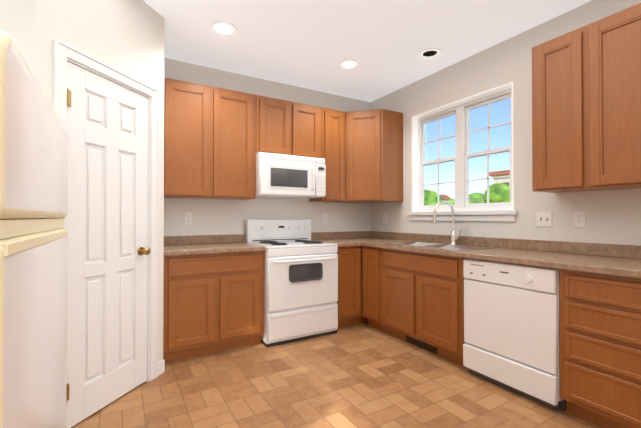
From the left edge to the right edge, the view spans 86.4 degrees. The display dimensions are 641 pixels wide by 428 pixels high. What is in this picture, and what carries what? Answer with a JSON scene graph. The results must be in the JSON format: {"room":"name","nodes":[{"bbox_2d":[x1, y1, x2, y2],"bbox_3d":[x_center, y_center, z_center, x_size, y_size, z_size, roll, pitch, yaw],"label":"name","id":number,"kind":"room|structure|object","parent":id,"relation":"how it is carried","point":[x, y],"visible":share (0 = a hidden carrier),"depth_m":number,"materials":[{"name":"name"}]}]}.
{"room":"kitchen","nodes":[
{"label":"kitchen","id":0,"kind":"room"},
{"bbox_2d":[0,0,36,76],"bbox_3d":[-1.757,-0.162,1.587,0.687,2.717,0.100,0,-1,-30],"label":"wall","id":1,"kind":"structure","parent":0,"point":[18,18],"depth_m":1.70,"materials":[{"name":"white paint"}]},
{"bbox_2d":[36,0,164,362],"bbox_3d":[-1.367,-0.156,2.180,0.100,2.717,0.931,0,-1,15],"label":"wall","id":2,"kind":"structure","parent":0,"point":[127,37],"depth_m":2.21,"materials":[{"name":"white paint"}]},
{"bbox_2d":[53,39,158,381],"bbox_3d":[-1.356,0.140,2.174,0.124,2.124,0.768,0,-1,15],"label":"door frame","id":3,"kind":"structure","parent":2,"relation":"attached to","point":[63,53],"depth_m":2.46,"materials":[{"name":"white wood"}]},
{"bbox_2d":[66,61,149,427],"bbox_3d":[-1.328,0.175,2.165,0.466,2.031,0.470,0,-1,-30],"label":"pantry door","id":4,"kind":"structure","parent":2,"relation":"in","point":[108,250],"depth_m":2.12,"materials":[{"name":"white wood"}]},
{"bbox_2d":[158,360,164,375],"bbox_3d":[0.570,1.142,0.814,3.930,0.095,4.887,0,-1,-30],"label":"baseboard","id":5,"kind":"structure","parent":2,"relation":"attached to","point":[161,367],"depth_m":2.57,"materials":[{"name":"white wood"}]},
{"bbox_2d":[164,58,370,242],"bbox_3d":[-1.059,-0.142,3.599,4.170,2.717,0.120,0,-1,-30],"label":"wall","id":6,"kind":"structure","parent":0,"point":[219,217],"depth_m":3.73,"materials":[{"name":"white paint"}]},
{"bbox_2d":[184,213,191,224],"bbox_3d":[-1.309,0.046,3.375,0.072,0.118,0.010,0,-1,-30],"label":"electrical outlet","id":7,"kind":"object","parent":6,"relation":"attached to","point":[187,218],"visible":1,"depth_m":3.37,"materials":[{"name":"white plastic"}]},
{"bbox_2d":[164,77,255,199],"bbox_3d":[-1.095,-0.675,3.320,0.868,1.042,0.326,0,-1,-30],"label":"upper cabinet","id":8,"kind":"object","parent":6,"relation":"attached to","point":[209,142],"visible":0.94,"depth_m":3.17,"materials":[{"name":"brown wood"}]},
{"bbox_2d":[256,95,321,157],"bbox_3d":[-0.387,-0.903,3.738,0.766,0.578,0.326,0,-1,-30],"label":"upper cabinet","id":9,"kind":"object","parent":6,"relation":"attached to","point":[285,127],"visible":0.94,"depth_m":3.58,"materials":[{"name":"brown wood"}]},
{"bbox_2d":[256,152,325,198],"bbox_3d":[-0.358,-0.396,3.683,0.762,0.426,0.443,0,-1,-30],"label":"microwave","id":10,"kind":"object","parent":9,"relation":"attached to","point":[288,176],"visible":0.96,"depth_m":3.50,"materials":[{"name":"white"}]},
{"bbox_2d":[323,214,327,222],"bbox_3d":[0.057,0.054,4.177,0.072,0.118,0.010,0,-1,-30],"label":"electrical outlet","id":11,"kind":"object","parent":6,"relation":"attached to","point":[325,218],"visible":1,"depth_m":4.18,"materials":[{"name":"white plastic"}]},
{"bbox_2d":[309,107,345,201],"bbox_3d":[0.083,-0.669,4.012,0.316,1.042,0.326,0,-1,-30],"label":"upper cabinet","id":12,"kind":"object","parent":6,"relation":"attached to","point":[333,141],"visible":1,"depth_m":3.88,"materials":[{"name":"brown wood"}]},
{"bbox_2d":[342,109,402,202],"bbox_3d":[0.556,-0.668,4.127,0.608,1.042,0.608,0,-1,-30],"label":"upper cabinet","id":13,"kind":"object","parent":6,"relation":"attached to","point":[374,154],"visible":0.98,"depth_m":3.92,"materials":[{"name":"brown wood"}]},
{"bbox_2d":[71,323,602,427],"bbox_3d":[0.390,1.222,1.120,4.170,0.060,5.840,0,-1,-30],"label":"floor","id":14,"kind":"structure","parent":0,"point":[363,375],"depth_m":2.29,"materials":[{"name":"tile"}]},
{"bbox_2d":[0,29,67,427],"bbox_3d":[-1.353,0.372,1.055,0.811,1.640,1.158,0,-1,-30],"label":"fridge","id":15,"kind":"object","parent":14,"relation":"on","point":[33,231],"visible":1,"depth_m":1.03,"materials":[{"name":"white metal"}]},
{"bbox_2d":[163,251,263,361],"bbox_3d":[-1.032,0.775,3.175,0.851,0.875,0.616,0,-1,-30],"label":"base cabinet","id":16,"kind":"object","parent":14,"relation":"on","point":[213,302],"visible":0.9,"depth_m":2.89,"materials":[{"name":"brown wood"}]},
{"bbox_2d":[164,234,265,255],"bbox_3d":[-1.027,0.274,3.169,0.853,0.123,0.642,0,-1,-30],"label":"countertop","id":17,"kind":"structure","parent":16,"relation":"on","point":[191,245],"depth_m":3.22,"materials":[{"name":"laminate"}]},
{"bbox_2d":[245,219,337,347],"bbox_3d":[-0.297,0.636,3.529,0.767,1.158,0.710,0,-1,-30],"label":"range","id":18,"kind":"object","parent":14,"relation":"on","point":[300,285],"visible":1,"depth_m":3.29,"materials":[{"name":"white metal"}]},
{"bbox_2d":[337,246,366,327],"bbox_3d":[0.411,0.783,4.023,0.948,0.875,0.616,0,-1,-30],"label":"base cabinet","id":19,"kind":"object","parent":14,"relation":"on","point":[349,302],"visible":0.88,"depth_m":3.63,"materials":[{"name":"brown wood"}]},
{"bbox_2d":[311,231,362,246],"bbox_3d":[0.142,0.280,3.847,0.300,0.123,0.657,0,-1,-30],"label":"countertop","id":20,"kind":"structure","parent":19,"relation":"on","point":[351,238],"depth_m":4.11,"materials":[{"name":"laminate"}]},
{"bbox_2d":[362,246,386,332],"bbox_3d":[0.782,0.780,3.719,0.616,0.875,0.316,0,-1,-30],"label":"base cabinet","id":21,"kind":"object","parent":14,"relation":"on","point":[372,285],"visible":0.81,"depth_m":3.55,"materials":[{"name":"brown wood"}]},
{"bbox_2d":[382,248,468,368],"bbox_3d":[1.104,0.775,3.173,0.616,0.875,0.944,0,-1,-30],"label":"base cabinet","id":22,"kind":"object","parent":14,"relation":"on","point":[422,297],"visible":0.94,"depth_m":2.92,"materials":[{"name":"brown wood"}]},
{"bbox_2d":[406,335,436,353],"bbox_3d":[0.900,1.159,3.075,0.008,0.080,0.360,0,-1,-30],"label":"air vent","id":23,"kind":"object","parent":22,"relation":"attached to","point":[426,346],"visible":0.73,"depth_m":3.06,"materials":[{"name":"black metal"}]},
{"bbox_2d":[363,231,640,278],"bbox_3d":[1.144,0.273,3.079,0.649,0.123,2.997,0,-1,-30],"label":"countertop","id":24,"kind":"structure","parent":22,"relation":"on","point":[615,260],"depth_m":2.46,"materials":[{"name":"laminate"}]},
{"bbox_2d":[384,241,497,250],"bbox_3d":[1.088,0.382,3.192,0.545,0.185,0.856,0,-1,-30],"label":"sink","id":25,"kind":"object","parent":24,"relation":"in","point":[444,246],"visible":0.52,"depth_m":3.20,"materials":[{"name":"silver metal"}]},
{"bbox_2d":[432,201,461,243],"bbox_3d":[1.205,0.081,3.237,0.264,0.417,0.151,0,-1,-30],"label":"faucet","id":26,"kind":"object","parent":24,"relation":"on","point":[454,237],"visible":1,"depth_m":3.27,"materials":[{"name":"silver metal"}]},
{"bbox_2d":[463,258,565,410],"bbox_3d":[1.502,0.771,2.470,0.629,0.868,0.650,0,-1,-30],"label":"dishwasher","id":27,"kind":"object","parent":14,"relation":"on","point":[512,326],"visible":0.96,"depth_m":2.26,"materials":[{"name":"white metal"}]},
{"bbox_2d":[559,269,640,427],"bbox_3d":[1.798,0.763,1.991,0.616,0.875,0.460,0,-1,-30],"label":"drawers","id":28,"kind":"object","parent":14,"relation":"on","point":[600,350],"visible":1,"depth_m":1.86,"materials":[{"name":"brown wood"}]},
{"bbox_2d":[143,0,591,101],"bbox_3d":[0.390,-1.575,1.147,4.170,0.100,5.840,0,-1,-30],"label":"ceiling","id":29,"kind":"structure","parent":0,"point":[310,44],"depth_m":2.88,"materials":[{"name":"white paint"}]},
{"bbox_2d":[211,22,236,35],"bbox_3d":[-0.783,-1.541,2.778,0.202,0.076,0.202,0,-1,-30],"label":"recessed light","id":30,"kind":"object","parent":29,"relation":"in","point":[224,28],"visible":0.83,"depth_m":2.81,"materials":[{"name":"white"}]},
{"bbox_2d":[339,60,358,68],"bbox_3d":[0.285,-1.534,3.428,0.202,0.076,0.202,0,-1,-30],"label":"recessed light","id":31,"kind":"object","parent":29,"relation":"in","point":[348,64],"visible":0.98,"depth_m":3.47,"materials":[{"name":"white"}]},
{"bbox_2d":[419,48,440,58],"bbox_3d":[1.024,-1.537,3.196,0.202,0.076,0.202,0,-1,-30],"label":"recessed light","id":32,"kind":"object","parent":29,"relation":"in","point":[428,53],"visible":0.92,"depth_m":3.23,"materials":[{"name":"white metal"}]},
{"bbox_2d":[370,0,640,245],"bbox_3d":[2.179,-0.157,2.115,0.150,2.717,5.720,0,-1,-30],"label":"wall","id":33,"kind":"structure","parent":0,"point":[613,216],"depth_m":2.85,"materials":[{"name":"white paint"}]},
{"bbox_2d":[383,214,386,222],"bbox_3d":[0.810,0.055,4.284,0.010,0.118,0.072,0,-1,-30],"label":"electrical outlet","id":34,"kind":"object","parent":33,"relation":"attached to","point":[384,218],"visible":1,"depth_m":4.28,"materials":[{"name":"white plastic"}]},
{"bbox_2d":[412,82,513,211],"bbox_3d":[1.404,-0.569,3.438,0.148,1.103,1.169,0,-1,-30],"label":"window","id":35,"kind":"structure","parent":33,"relation":"in","point":[460,109],"depth_m":3.43,"materials":[{"name":"white"}]},
{"bbox_2d":[408,210,517,221],"bbox_3d":[1.362,0.021,3.408,0.116,0.100,1.240,0,-1,-30],"label":"window sill","id":36,"kind":"structure","parent":33,"relation":"attached to","point":[498,215],"depth_m":3.23,"materials":[{"name":"white wood"}]},
{"bbox_2d":[536,211,551,226],"bbox_3d":[1.751,0.039,2.676,0.016,0.118,0.115,0,-1,-30],"label":"light switch","id":37,"kind":"object","parent":33,"relation":"attached to","point":[544,219],"visible":1,"depth_m":2.67,"materials":[{"name":"white plastic"}]},
{"bbox_2d":[574,211,585,226],"bbox_3d":[1.876,0.037,2.470,0.010,0.118,0.072,0,-1,-30],"label":"electrical outlet","id":38,"kind":"object","parent":33,"relation":"attached to","point":[579,218],"visible":1,"depth_m":2.47,"materials":[{"name":"white plastic"}]},
{"bbox_2d":[532,3,640,192],"bbox_3d":[1.880,-0.687,2.151,0.326,1.042,0.900,0,-1,-30],"label":"upper cabinet","id":39,"kind":"object","parent":33,"relation":"attached to","point":[586,107],"visible":1,"depth_m":2.15,"materials":[{"name":"brown wood"}]},
{"label":"outside","id":40,"kind":"structure","parent":0,"visible":0},
{"bbox_2d":[424,170,509,204],"bbox_3d":[30.627,0.718,45.336,87.000,8.400,100.000,0,-1,-30],"label":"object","id":41,"kind":"structure","parent":40,"point":[502,183],"depth_m":14.99,"materials":[{"name":"green plant"}]}
]}

